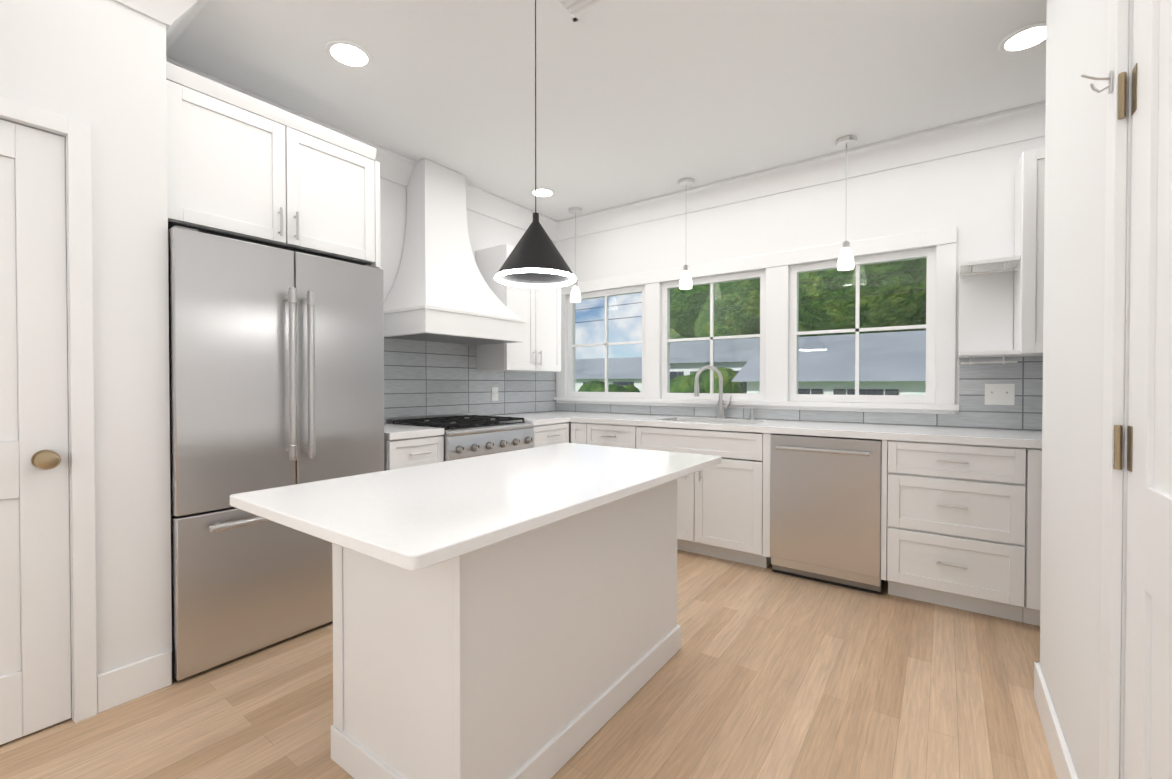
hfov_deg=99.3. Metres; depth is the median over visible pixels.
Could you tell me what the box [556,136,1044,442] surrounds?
wall
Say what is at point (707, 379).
shrub
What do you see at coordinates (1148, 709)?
door
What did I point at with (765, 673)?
floor
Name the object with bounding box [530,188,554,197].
recessed light
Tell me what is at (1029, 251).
upper cabinet
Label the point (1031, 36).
recessed light
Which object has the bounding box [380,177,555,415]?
wall
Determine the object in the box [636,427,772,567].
base cabinet
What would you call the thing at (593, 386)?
shrub
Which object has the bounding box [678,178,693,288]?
glass pendant light
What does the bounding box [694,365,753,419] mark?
faucet
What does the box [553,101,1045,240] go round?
crown molding
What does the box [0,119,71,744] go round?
pantry door
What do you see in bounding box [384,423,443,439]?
countertop
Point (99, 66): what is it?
wall
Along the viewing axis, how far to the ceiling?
2.52 m
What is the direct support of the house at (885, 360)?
on the ground
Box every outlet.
[491,387,497,400]
[985,384,1014,404]
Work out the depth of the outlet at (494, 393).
4.23 m
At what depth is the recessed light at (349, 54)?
2.34 m
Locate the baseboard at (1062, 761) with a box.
[1034,661,1077,778]
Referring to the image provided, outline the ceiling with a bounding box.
[166,0,1046,220]
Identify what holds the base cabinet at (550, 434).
on the floor
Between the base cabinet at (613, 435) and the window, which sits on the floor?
the base cabinet at (613, 435)
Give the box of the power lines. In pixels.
[575,268,926,322]
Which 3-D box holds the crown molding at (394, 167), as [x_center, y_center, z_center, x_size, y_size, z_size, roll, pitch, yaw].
[-1.217,-1.517,3.529,0.115,0.150,3.065,0,1,36]
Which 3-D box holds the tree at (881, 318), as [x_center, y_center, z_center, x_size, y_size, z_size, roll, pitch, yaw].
[14.571,-4.675,24.773,13.314,13.161,11.584,0,1,36]
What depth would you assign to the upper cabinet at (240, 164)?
2.26 m
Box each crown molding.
[113,0,207,35]
[166,28,192,70]
[189,68,556,239]
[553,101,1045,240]
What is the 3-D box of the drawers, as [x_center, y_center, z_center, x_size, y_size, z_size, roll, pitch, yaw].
[2.060,0.716,2.808,0.575,0.878,0.670,0,1,36]
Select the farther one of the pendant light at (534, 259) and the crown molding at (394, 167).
the crown molding at (394, 167)
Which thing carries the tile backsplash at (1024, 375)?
attached to the wall at (970, 196)
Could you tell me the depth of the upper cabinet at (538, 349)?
4.06 m
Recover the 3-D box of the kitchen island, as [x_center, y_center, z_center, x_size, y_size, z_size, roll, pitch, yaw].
[-0.195,0.746,1.901,0.627,0.838,1.254,0,1,36]
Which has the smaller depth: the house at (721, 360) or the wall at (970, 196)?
the wall at (970, 196)
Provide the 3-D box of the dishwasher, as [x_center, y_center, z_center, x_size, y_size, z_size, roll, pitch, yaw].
[1.563,0.712,3.143,0.620,0.878,0.699,0,1,36]
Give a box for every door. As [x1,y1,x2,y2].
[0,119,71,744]
[1114,0,1171,778]
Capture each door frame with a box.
[0,97,96,722]
[1099,0,1128,778]
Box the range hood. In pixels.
[384,158,525,344]
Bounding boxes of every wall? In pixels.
[0,0,171,698]
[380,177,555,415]
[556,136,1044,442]
[1040,0,1132,778]
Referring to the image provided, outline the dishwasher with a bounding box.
[770,434,887,594]
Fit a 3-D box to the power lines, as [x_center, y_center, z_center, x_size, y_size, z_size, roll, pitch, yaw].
[4.635,-2.234,15.021,70.002,8.500,6.122,0,1,36]
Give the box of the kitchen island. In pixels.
[331,479,680,778]
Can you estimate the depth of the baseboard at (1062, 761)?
1.58 m
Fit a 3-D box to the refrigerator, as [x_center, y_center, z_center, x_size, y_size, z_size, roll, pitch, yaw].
[-1.585,0.237,2.484,0.748,1.843,0.897,0,1,36]
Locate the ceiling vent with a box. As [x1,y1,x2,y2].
[553,0,614,21]
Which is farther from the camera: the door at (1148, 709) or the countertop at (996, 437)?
the countertop at (996, 437)
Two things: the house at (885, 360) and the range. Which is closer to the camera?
the range
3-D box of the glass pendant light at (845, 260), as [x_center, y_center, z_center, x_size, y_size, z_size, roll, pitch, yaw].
[1.659,-1.179,3.175,0.120,0.819,0.120,0,1,36]
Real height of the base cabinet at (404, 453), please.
0.878 m
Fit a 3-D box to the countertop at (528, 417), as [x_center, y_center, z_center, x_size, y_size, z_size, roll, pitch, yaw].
[-0.529,0.241,4.002,0.690,0.040,0.444,0,1,36]
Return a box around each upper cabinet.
[166,61,376,263]
[476,244,560,371]
[1013,147,1044,356]
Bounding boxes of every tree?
[670,284,709,342]
[694,279,759,340]
[753,258,926,336]
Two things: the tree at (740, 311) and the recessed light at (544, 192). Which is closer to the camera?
the recessed light at (544, 192)
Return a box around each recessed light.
[325,40,372,68]
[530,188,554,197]
[998,22,1045,53]
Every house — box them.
[575,357,641,391]
[640,335,799,393]
[731,330,925,395]
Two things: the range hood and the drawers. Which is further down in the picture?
the drawers
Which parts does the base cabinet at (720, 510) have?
base cabinet dishwasher filler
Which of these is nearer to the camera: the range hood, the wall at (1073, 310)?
the wall at (1073, 310)
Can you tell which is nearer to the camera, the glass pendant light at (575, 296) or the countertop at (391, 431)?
the countertop at (391, 431)
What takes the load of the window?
in the wall at (970, 196)
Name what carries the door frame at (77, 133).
attached to the wall at (99, 66)
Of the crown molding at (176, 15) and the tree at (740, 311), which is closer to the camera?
the crown molding at (176, 15)
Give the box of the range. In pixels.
[384,413,534,460]
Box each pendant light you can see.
[494,0,577,288]
[569,207,581,302]
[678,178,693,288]
[836,135,856,270]
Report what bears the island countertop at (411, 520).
on the kitchen island
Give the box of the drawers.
[887,440,1025,621]
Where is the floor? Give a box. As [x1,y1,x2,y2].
[0,549,1056,778]
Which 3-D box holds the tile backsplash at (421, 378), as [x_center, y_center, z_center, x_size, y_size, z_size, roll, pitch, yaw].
[-0.955,-0.079,4.003,0.005,0.599,2.245,0,1,36]
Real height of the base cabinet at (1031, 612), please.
0.878 m
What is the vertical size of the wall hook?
0.052 m
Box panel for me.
[371,161,379,267]
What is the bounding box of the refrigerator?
[168,222,383,680]
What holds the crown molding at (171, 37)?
attached to the wall at (99, 66)
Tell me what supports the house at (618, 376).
on the ground
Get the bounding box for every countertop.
[230,443,720,574]
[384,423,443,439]
[490,413,571,425]
[532,411,1041,460]
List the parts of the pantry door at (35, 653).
pantry door knob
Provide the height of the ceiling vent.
0.013 m
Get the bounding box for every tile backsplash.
[384,338,555,417]
[556,356,1042,430]
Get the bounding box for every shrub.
[578,380,639,391]
[670,367,744,393]
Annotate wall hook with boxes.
[1081,71,1112,93]
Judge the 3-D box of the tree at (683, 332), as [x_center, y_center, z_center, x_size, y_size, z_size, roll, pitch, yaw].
[10.863,-4.787,41.797,12.240,13.000,13.566,0,1,36]
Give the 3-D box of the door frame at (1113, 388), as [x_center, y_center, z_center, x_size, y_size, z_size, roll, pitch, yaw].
[0.845,0.119,0.682,0.018,2.120,0.970,0,1,36]
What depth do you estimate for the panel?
2.72 m
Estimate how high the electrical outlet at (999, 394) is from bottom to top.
0.125 m
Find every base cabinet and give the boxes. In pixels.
[384,435,443,470]
[533,422,568,446]
[571,422,648,448]
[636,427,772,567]
[1023,448,1041,625]

